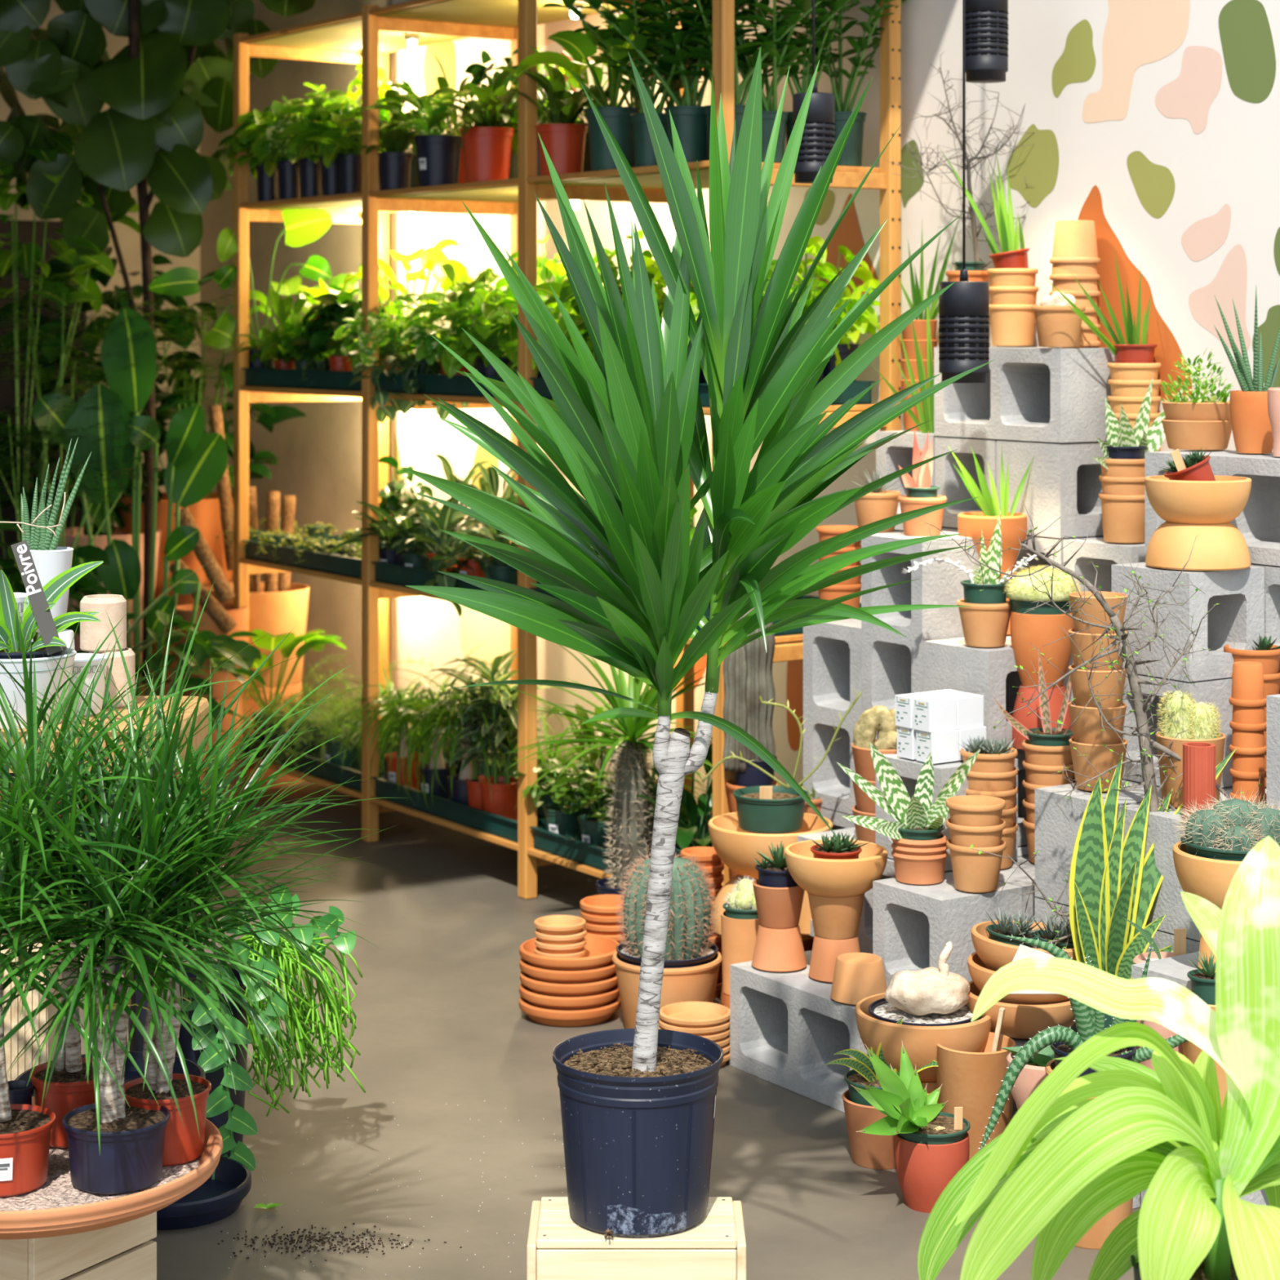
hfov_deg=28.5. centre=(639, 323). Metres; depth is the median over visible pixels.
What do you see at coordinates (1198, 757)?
cylinder
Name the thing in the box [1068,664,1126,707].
clay pot
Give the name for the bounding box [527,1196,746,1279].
wooden crate
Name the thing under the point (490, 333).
potted plant
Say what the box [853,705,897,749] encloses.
cactus
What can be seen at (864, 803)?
clay pot
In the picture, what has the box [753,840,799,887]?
potted succulent
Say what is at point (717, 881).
saucer
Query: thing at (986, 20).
pendant lamp
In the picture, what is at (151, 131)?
fiddle leaf fig
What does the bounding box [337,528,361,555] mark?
potted plant
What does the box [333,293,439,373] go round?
potted plant
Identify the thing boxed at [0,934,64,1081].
wooden planter
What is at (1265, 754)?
clay pot
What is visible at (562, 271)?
potted plant
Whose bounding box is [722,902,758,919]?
nursery pot
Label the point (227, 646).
leafy bush
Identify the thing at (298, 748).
potted plant
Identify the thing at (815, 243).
potted plant
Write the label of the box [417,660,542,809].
potted plant
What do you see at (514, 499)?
potted plant
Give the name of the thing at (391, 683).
potted plant
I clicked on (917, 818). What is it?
plant
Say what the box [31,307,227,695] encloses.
leafy bush
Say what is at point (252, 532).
potted plant
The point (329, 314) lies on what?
potted plant
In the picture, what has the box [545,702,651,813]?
potted plant
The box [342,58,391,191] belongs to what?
potted plant
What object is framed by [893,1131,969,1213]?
clay pot
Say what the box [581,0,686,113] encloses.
potted plant
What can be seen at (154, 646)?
clay pot
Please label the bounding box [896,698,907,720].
print
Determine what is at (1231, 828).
cactus
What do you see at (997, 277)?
clay pot
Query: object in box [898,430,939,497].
pink euphorbia
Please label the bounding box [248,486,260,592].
pole
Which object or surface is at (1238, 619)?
concrete block
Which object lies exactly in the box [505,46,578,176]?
potted plant
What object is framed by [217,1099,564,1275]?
soil
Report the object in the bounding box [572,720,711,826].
potted plant
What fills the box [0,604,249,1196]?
dracaena
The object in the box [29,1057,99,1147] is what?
nursery pot
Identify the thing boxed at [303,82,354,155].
potted plant
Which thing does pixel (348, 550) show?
potted plant
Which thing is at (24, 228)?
plant
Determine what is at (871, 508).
clay pot
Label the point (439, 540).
potted plant
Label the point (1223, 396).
bushy spurge
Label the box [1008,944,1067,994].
printed card
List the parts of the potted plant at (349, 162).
nursery pot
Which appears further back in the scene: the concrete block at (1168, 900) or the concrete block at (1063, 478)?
the concrete block at (1063, 478)
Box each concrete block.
[729,950,870,1112]
[797,826,895,953]
[803,617,861,814]
[820,806,854,830]
[861,531,979,714]
[872,870,1022,988]
[875,430,946,533]
[875,754,1017,871]
[923,635,1073,747]
[933,346,1115,442]
[934,436,1004,528]
[941,526,958,533]
[991,1022,1140,1208]
[996,440,1106,537]
[998,856,1036,920]
[1012,746,1026,846]
[1016,534,1103,573]
[1017,844,1028,857]
[1035,778,1232,905]
[1035,897,1069,926]
[1062,537,1146,591]
[1111,562,1264,681]
[1115,786,1266,940]
[1121,673,1232,787]
[1131,951,1199,991]
[1140,1188,1269,1208]
[1145,449,1279,565]
[1145,929,1199,953]
[1250,563,1279,670]
[1266,693,1279,809]
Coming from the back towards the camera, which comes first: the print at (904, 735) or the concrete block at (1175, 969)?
the print at (904, 735)
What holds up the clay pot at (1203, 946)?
on the concrete block at (1175, 969)
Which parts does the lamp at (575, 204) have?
bulb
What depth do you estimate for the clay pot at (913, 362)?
5.58 m
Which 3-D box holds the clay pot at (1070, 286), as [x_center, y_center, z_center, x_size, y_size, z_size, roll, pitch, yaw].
[0.904,-0.100,5.235,0.105,0.088,0.105,0,0,31]
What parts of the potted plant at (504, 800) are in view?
nursery pot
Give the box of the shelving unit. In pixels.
[233,0,901,967]
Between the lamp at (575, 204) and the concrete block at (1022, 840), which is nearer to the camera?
the concrete block at (1022, 840)
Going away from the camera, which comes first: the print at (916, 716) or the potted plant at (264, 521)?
the print at (916, 716)
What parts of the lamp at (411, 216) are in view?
bulb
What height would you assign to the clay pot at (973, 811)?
0.083 m
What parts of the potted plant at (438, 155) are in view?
nursery pot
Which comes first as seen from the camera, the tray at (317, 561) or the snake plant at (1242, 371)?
the snake plant at (1242, 371)
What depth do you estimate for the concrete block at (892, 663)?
5.10 m
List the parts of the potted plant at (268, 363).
nursery pot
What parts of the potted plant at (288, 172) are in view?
nursery pot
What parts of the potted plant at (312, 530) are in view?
nursery pot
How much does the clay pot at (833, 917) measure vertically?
0.081 m
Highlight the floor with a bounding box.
[1,781,1140,1279]
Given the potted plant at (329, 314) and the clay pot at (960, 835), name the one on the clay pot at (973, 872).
the clay pot at (960, 835)
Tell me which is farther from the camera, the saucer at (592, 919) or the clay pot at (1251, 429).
the saucer at (592, 919)
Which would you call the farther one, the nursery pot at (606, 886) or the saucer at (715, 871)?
the nursery pot at (606, 886)
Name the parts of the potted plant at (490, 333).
nursery pot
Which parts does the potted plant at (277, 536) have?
nursery pot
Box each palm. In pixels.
[307,663,511,790]
[320,660,542,808]
[367,668,566,805]
[503,644,712,894]
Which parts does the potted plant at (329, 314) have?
nursery pot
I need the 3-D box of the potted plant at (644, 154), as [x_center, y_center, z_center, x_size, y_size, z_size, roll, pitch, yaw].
[0.063,-0.570,5.737,0.484,0.428,0.418,0,0,-41]
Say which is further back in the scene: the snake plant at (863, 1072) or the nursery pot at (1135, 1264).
the snake plant at (863, 1072)
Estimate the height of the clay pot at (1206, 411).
0.056 m
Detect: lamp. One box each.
[358,49,361,57]
[358,212,361,219]
[404,32,420,48]
[405,212,418,221]
[566,2,584,18]
[568,200,582,209]
[791,0,835,183]
[938,0,989,382]
[965,0,1008,83]
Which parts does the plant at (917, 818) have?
nursery pot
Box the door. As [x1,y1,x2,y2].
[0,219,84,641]
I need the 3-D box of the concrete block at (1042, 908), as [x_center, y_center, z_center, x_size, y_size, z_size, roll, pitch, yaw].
[0.912,1.111,4.483,0.388,0.190,0.190,0,0,-34]
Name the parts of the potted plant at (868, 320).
nursery pot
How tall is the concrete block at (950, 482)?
0.190 m
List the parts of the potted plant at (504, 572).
nursery pot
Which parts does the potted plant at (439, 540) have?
nursery pot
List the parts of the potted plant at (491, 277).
nursery pot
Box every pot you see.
[0,641,66,658]
[0,647,76,728]
[0,1103,55,1196]
[13,592,27,624]
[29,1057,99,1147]
[30,546,73,632]
[36,629,75,649]
[57,526,161,651]
[62,1100,170,1194]
[64,653,107,715]
[115,492,233,636]
[124,1073,211,1166]
[152,639,176,668]
[173,603,248,699]
[204,695,247,802]
[206,582,309,688]
[248,681,306,788]
[385,751,422,790]
[417,762,457,799]
[446,773,484,805]
[595,876,625,894]
[612,951,721,1028]
[616,941,718,968]
[720,911,759,995]
[720,938,813,1005]
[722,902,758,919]
[723,992,729,1008]
[725,778,782,813]
[728,867,737,879]
[733,755,777,786]
[733,785,808,834]
[751,878,804,928]
[751,924,806,972]
[755,862,798,887]
[798,890,812,935]
[804,798,822,815]
[807,892,865,939]
[808,934,860,982]
[810,843,862,859]
[816,524,861,547]
[817,582,861,608]
[818,545,861,566]
[830,952,886,1004]
[831,563,861,585]
[841,1089,895,1169]
[850,739,897,781]
[851,804,875,843]
[852,780,875,813]
[854,489,901,533]
[891,833,948,884]
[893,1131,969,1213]
[897,495,946,537]
[897,1111,970,1144]
[900,339,937,359]
[900,359,933,379]
[901,379,928,431]
[902,320,937,339]
[904,485,939,497]
[920,1081,937,1103]
[936,1031,1016,1159]
[945,270,989,282]
[945,795,1005,826]
[946,817,1005,847]
[946,838,1006,893]
[951,262,985,271]
[956,599,1011,647]
[957,511,1026,577]
[960,579,1008,604]
[960,745,1017,773]
[965,785,1017,809]
[966,766,1017,791]
[986,268,1038,286]
[986,924,1039,947]
[989,286,1039,304]
[989,304,1037,346]
[999,577,1010,635]
[1000,804,1017,828]
[1000,822,1017,869]
[1006,1052,1047,1110]
[1008,599,1071,614]
[1009,610,1074,688]
[1012,684,1073,750]
[1022,738,1072,765]
[1022,759,1074,786]
[1022,778,1075,804]
[1022,797,1035,823]
[1022,817,1035,863]
[1026,727,1073,746]
[1031,305,1085,346]
[1032,929,1074,949]
[1044,1059,1133,1249]
[1048,262,1099,279]
[1049,220,1100,263]
[1049,279,1100,296]
[1050,1041,1136,1078]
[1067,628,1126,671]
[1067,701,1127,744]
[1068,591,1128,634]
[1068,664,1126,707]
[1068,737,1128,791]
[1074,296,1100,312]
[1078,329,1100,346]
[1080,312,1100,329]
[1098,493,1145,542]
[1099,475,1145,495]
[1101,458,1145,477]
[1104,1013,1128,1028]
[1106,362,1160,380]
[1106,395,1160,413]
[1106,445,1146,459]
[1107,378,1161,396]
[1114,412,1160,429]
[1130,1254,1141,1279]
[1133,951,1173,964]
[1135,1019,1183,1071]
[1155,732,1226,808]
[1161,400,1230,421]
[1161,418,1231,449]
[1164,455,1215,480]
[1180,835,1249,861]
[1182,1004,1227,1108]
[1186,968,1215,1004]
[1197,933,1216,972]
[1223,644,1279,674]
[1228,661,1266,706]
[1229,390,1272,453]
[1229,705,1266,730]
[1229,728,1266,755]
[1229,753,1266,778]
[1229,776,1266,802]
[1230,669,1279,698]
[1263,728,1266,746]
[1264,698,1266,722]
[1264,751,1266,786]
[1267,387,1279,456]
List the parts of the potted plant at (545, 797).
nursery pot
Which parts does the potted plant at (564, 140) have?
nursery pot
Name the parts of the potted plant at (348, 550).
nursery pot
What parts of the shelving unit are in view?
post, rail, rail, shelf, shelf, shelf, rail, rail, rail, shelf, post, shelf, post, rail, rail, shelf, shelf, shelf, rail, rail, rail, shelf, shelf, post, post, rail, shelf, rail, rail, post, shelf, post, shelf, rail, shelf, rail, rail, post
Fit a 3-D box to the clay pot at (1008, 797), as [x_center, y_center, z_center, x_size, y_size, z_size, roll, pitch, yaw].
[0.653,0.905,4.707,0.106,0.077,0.106,0,0,-33]
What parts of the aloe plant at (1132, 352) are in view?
nursery pot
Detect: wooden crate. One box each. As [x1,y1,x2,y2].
[0,1211,156,1279]
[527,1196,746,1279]
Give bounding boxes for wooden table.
[0,695,208,1066]
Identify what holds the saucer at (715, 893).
on the saucer
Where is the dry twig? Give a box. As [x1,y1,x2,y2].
[0,492,65,537]
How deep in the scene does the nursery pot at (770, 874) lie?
4.70 m
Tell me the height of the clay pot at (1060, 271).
0.088 m
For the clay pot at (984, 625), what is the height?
0.085 m
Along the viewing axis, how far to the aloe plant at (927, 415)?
5.47 m
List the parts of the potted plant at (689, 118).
nursery pot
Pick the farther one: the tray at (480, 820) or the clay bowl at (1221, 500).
the tray at (480, 820)
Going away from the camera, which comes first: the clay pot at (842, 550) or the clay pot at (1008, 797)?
the clay pot at (1008, 797)
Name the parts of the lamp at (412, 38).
bulb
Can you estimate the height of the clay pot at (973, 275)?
0.086 m
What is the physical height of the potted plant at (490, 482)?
0.311 m
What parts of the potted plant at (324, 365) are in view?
nursery pot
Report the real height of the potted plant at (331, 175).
0.302 m
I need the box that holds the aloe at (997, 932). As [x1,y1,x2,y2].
[985,906,1044,947]
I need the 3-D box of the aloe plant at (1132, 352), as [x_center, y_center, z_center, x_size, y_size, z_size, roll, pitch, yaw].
[0.920,-0.033,5.088,0.273,0.251,0.105,0,0,-18]
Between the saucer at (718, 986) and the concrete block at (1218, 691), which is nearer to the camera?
the concrete block at (1218, 691)
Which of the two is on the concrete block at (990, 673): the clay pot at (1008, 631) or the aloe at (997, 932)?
the clay pot at (1008, 631)
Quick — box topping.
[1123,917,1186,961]
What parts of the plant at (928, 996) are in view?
nursery pot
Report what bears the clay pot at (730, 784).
on the clay pot at (731, 873)
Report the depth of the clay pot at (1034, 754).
4.70 m
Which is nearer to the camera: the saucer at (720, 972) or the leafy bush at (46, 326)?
the saucer at (720, 972)
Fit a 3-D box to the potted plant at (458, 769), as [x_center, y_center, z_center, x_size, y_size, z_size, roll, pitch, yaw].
[-0.516,1.166,6.880,0.480,0.410,0.440,0,0,2]
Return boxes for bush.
[0,128,140,559]
[0,246,217,526]
[0,279,217,612]
[0,388,179,815]
[0,411,167,535]
[0,520,128,817]
[19,538,267,817]
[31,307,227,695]
[71,293,277,498]
[76,610,266,820]
[139,361,305,499]
[885,51,1035,271]
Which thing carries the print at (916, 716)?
attached to the product box at (938, 713)
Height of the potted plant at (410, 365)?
0.189 m
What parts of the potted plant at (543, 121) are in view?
nursery pot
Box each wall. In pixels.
[0,0,199,526]
[200,0,1279,813]
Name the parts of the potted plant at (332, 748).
nursery pot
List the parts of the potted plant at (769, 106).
nursery pot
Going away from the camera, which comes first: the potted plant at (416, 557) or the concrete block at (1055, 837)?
the concrete block at (1055, 837)
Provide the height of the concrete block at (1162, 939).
0.190 m
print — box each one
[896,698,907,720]
[897,729,910,751]
[915,699,927,724]
[917,730,929,755]
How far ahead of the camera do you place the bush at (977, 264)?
5.45 m
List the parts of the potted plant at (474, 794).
nursery pot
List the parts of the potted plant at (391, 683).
nursery pot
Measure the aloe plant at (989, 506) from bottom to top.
0.157 m
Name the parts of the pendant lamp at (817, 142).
lamp shade, cord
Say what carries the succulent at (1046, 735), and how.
in the clay pot at (1034, 754)
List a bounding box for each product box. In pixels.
[895,692,937,728]
[897,725,915,759]
[913,695,955,732]
[915,728,959,764]
[924,688,964,695]
[942,692,983,728]
[956,725,986,760]
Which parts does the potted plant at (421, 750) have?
nursery pot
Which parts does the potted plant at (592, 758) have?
nursery pot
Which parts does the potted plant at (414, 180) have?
nursery pot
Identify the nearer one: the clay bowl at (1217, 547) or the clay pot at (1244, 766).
the clay pot at (1244, 766)
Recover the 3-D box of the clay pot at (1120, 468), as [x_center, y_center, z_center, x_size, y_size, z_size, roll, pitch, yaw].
[0.964,0.315,5.004,0.103,0.095,0.103,0,0,37]
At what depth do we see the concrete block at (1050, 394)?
5.23 m
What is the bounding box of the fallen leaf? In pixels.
[254,1203,282,1208]
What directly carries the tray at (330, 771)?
on the shelving unit
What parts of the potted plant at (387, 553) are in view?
nursery pot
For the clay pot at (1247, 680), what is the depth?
4.31 m
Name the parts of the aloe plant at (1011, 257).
nursery pot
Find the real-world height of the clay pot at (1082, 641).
0.084 m
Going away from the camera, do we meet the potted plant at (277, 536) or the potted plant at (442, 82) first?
the potted plant at (442, 82)
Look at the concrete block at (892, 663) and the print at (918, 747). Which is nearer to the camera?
the print at (918, 747)
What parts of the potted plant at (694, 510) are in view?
nursery pot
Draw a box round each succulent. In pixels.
[695,686,868,834]
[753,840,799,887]
[810,831,871,859]
[978,933,1188,1150]
[1001,1044,1054,1066]
[1092,377,1183,469]
[1159,447,1215,480]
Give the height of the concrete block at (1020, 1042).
0.190 m
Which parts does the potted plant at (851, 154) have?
nursery pot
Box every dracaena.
[0,560,103,658]
[0,578,350,1147]
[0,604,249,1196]
[0,656,350,1194]
[0,660,410,1166]
[917,835,1279,1279]
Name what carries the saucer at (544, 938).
on the saucer at (577, 947)
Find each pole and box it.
[168,559,237,634]
[173,506,235,603]
[208,404,233,570]
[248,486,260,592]
[264,491,279,592]
[277,494,295,591]
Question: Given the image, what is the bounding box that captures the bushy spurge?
[1155,348,1234,404]
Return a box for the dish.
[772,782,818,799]
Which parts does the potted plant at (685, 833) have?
nursery pot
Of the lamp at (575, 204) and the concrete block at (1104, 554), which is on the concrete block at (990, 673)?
the concrete block at (1104, 554)
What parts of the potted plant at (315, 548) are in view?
nursery pot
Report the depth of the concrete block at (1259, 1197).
3.82 m
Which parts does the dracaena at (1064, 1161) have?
stem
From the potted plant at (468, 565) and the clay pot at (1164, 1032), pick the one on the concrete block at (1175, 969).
the clay pot at (1164, 1032)
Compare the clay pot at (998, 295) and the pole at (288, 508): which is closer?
the clay pot at (998, 295)
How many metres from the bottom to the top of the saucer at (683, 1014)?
0.021 m
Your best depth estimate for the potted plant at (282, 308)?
7.34 m
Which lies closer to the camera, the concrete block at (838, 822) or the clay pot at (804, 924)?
the clay pot at (804, 924)
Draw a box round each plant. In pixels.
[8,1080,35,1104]
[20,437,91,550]
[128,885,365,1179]
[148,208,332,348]
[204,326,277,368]
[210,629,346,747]
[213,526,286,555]
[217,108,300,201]
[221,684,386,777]
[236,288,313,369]
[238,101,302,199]
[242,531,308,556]
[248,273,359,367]
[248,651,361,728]
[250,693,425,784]
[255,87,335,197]
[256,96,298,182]
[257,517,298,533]
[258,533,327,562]
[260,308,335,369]
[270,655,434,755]
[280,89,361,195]
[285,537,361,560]
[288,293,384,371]
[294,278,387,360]
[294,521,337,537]
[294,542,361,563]
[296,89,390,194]
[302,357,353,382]
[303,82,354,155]
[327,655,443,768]
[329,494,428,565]
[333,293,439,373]
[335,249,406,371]
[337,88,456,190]
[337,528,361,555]
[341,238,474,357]
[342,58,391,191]
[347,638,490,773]
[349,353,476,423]
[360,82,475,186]
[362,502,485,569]
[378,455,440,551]
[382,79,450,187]
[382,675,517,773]
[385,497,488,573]
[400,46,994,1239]
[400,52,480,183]
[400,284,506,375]
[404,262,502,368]
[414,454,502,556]
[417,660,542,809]
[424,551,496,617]
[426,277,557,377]
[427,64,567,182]
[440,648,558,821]
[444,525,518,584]
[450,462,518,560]
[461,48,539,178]
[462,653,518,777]
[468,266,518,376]
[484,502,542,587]
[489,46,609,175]
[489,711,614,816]
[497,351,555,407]
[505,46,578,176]
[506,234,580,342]
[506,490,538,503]
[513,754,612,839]
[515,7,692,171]
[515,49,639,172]
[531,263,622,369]
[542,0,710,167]
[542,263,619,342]
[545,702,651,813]
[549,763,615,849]
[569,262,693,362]
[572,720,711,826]
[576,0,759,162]
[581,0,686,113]
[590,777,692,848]
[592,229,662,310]
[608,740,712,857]
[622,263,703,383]
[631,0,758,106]
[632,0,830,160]
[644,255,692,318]
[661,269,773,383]
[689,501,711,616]
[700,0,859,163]
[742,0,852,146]
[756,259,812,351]
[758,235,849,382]
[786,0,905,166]
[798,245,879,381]
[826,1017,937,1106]
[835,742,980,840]
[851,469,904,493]
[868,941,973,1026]
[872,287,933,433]
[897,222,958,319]
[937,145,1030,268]
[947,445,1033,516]
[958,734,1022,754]
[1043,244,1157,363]
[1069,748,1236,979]
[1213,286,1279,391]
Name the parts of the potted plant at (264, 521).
nursery pot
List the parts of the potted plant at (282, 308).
nursery pot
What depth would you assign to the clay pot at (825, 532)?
5.34 m
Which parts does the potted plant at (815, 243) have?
nursery pot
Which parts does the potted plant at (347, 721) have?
nursery pot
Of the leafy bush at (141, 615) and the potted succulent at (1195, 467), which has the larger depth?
the leafy bush at (141, 615)
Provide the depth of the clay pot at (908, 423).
5.59 m
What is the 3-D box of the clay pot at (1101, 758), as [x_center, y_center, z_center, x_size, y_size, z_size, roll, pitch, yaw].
[0.809,0.777,4.442,0.103,0.084,0.103,0,0,-40]
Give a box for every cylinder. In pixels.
[80,594,126,652]
[88,647,135,708]
[1182,742,1215,819]
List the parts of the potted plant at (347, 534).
nursery pot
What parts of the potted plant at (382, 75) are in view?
nursery pot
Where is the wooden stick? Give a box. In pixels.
[991,1007,1004,1052]
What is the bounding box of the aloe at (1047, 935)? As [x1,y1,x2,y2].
[1030,913,1074,949]
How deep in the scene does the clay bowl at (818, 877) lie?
4.58 m
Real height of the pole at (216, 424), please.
0.508 m
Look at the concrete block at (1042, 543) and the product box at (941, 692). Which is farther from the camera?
the concrete block at (1042, 543)
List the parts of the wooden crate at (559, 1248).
panel, panel, panel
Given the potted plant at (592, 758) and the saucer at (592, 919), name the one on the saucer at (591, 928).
the saucer at (592, 919)
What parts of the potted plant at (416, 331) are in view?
nursery pot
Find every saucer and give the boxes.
[0,1096,222,1239]
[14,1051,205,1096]
[156,1155,251,1230]
[519,934,619,970]
[519,957,616,984]
[519,982,619,1010]
[519,995,621,1026]
[520,970,617,997]
[533,915,586,935]
[533,946,586,957]
[534,928,586,944]
[534,937,586,954]
[580,894,624,916]
[580,909,622,925]
[583,922,625,935]
[586,931,626,943]
[657,1025,729,1042]
[658,1017,729,1035]
[659,1001,729,1027]
[680,846,721,866]
[697,861,724,878]
[705,873,724,888]
[707,935,721,947]
[709,884,723,901]
[714,978,722,998]
[715,1034,729,1048]
[716,967,722,982]
[718,945,721,955]
[718,960,722,970]
[720,1050,729,1066]
[721,1042,729,1055]
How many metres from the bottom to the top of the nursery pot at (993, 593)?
0.050 m
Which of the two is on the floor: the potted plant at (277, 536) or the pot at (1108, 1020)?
the pot at (1108, 1020)
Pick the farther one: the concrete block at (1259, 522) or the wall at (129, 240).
the wall at (129, 240)
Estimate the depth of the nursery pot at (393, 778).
6.77 m
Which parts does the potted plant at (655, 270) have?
nursery pot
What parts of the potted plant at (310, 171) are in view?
nursery pot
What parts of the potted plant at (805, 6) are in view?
nursery pot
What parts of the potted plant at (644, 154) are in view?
nursery pot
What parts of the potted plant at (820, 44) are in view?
nursery pot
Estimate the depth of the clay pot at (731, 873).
5.40 m
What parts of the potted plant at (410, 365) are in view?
nursery pot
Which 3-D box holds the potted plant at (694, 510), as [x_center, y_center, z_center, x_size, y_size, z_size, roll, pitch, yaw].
[0.131,0.544,5.664,0.318,0.286,0.280,0,0,-18]
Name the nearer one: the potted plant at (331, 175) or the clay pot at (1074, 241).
the clay pot at (1074, 241)
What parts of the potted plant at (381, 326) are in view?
nursery pot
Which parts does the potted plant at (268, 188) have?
nursery pot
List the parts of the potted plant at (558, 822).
nursery pot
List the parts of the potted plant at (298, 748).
nursery pot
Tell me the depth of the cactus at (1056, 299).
5.12 m
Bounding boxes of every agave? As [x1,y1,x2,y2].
[849,1041,970,1144]
[1252,634,1279,650]
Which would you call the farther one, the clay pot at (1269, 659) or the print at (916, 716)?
the print at (916, 716)
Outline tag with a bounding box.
[10,540,63,654]
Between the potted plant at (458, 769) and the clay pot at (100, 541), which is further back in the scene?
the clay pot at (100, 541)
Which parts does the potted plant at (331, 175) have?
nursery pot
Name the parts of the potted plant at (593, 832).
nursery pot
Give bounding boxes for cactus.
[614,851,719,968]
[722,875,758,919]
[723,607,777,786]
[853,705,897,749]
[1003,564,1081,614]
[1040,291,1075,305]
[1155,688,1222,739]
[1171,786,1279,861]
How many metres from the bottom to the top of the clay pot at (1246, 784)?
0.071 m
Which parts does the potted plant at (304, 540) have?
nursery pot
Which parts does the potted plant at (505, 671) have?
nursery pot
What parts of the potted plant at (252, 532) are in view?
nursery pot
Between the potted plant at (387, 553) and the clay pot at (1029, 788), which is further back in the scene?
the potted plant at (387, 553)
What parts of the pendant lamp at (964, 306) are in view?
lamp shade, cord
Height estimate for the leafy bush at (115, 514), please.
1.147 m
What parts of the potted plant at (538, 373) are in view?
nursery pot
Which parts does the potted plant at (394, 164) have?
nursery pot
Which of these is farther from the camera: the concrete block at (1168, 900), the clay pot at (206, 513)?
the clay pot at (206, 513)
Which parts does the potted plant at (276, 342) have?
nursery pot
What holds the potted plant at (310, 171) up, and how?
on the shelving unit
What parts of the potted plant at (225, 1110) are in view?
planter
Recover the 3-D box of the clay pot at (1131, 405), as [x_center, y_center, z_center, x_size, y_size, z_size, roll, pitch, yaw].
[1.002,0.189,5.108,0.108,0.083,0.108,0,0,-29]
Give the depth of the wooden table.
3.97 m
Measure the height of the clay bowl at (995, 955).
0.081 m
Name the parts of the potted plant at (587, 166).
nursery pot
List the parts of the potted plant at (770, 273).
nursery pot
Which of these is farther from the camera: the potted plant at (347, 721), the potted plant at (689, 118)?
the potted plant at (347, 721)
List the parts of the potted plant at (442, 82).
nursery pot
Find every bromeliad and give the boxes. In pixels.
[902,510,1038,604]
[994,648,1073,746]
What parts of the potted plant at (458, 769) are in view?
nursery pot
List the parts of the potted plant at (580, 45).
nursery pot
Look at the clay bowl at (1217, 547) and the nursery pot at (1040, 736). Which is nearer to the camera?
the clay bowl at (1217, 547)
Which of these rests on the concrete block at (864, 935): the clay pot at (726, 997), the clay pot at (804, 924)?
the clay pot at (804, 924)
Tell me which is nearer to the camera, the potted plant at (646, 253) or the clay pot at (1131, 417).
the clay pot at (1131, 417)
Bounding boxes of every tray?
[241,367,361,391]
[241,534,478,578]
[244,724,505,791]
[371,372,505,397]
[371,560,518,591]
[371,764,613,843]
[529,377,875,407]
[529,587,861,635]
[529,808,711,873]
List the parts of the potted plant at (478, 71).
nursery pot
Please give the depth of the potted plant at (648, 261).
6.06 m
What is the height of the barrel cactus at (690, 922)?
0.258 m
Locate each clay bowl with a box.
[708,812,832,879]
[711,874,813,940]
[784,839,888,897]
[855,992,991,1082]
[966,980,1075,1039]
[967,951,1069,1004]
[971,920,1076,971]
[1144,475,1251,524]
[1145,521,1250,570]
[1172,840,1242,910]
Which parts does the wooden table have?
leg, leg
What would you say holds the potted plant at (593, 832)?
on the tray at (559, 845)
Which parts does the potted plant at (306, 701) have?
nursery pot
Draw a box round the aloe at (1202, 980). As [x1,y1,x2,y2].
[1186,951,1215,1004]
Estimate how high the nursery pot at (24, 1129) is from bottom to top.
0.084 m
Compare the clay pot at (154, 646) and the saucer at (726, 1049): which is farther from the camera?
the clay pot at (154, 646)
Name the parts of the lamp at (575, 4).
bulb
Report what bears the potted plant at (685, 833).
on the tray at (559, 845)
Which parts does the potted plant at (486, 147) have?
nursery pot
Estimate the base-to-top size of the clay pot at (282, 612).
0.290 m
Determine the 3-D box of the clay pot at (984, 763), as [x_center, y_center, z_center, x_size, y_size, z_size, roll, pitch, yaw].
[0.652,0.835,4.705,0.106,0.077,0.106,0,0,-5]
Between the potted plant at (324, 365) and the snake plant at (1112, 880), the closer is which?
the snake plant at (1112, 880)
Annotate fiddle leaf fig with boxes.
[0,0,315,695]
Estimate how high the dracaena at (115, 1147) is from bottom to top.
0.701 m
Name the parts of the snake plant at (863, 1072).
nursery pot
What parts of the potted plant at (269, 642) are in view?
nursery pot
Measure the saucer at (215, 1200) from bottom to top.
0.045 m
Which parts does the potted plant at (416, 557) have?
nursery pot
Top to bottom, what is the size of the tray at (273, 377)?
0.052 m
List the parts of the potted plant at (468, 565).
nursery pot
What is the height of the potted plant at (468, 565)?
0.180 m

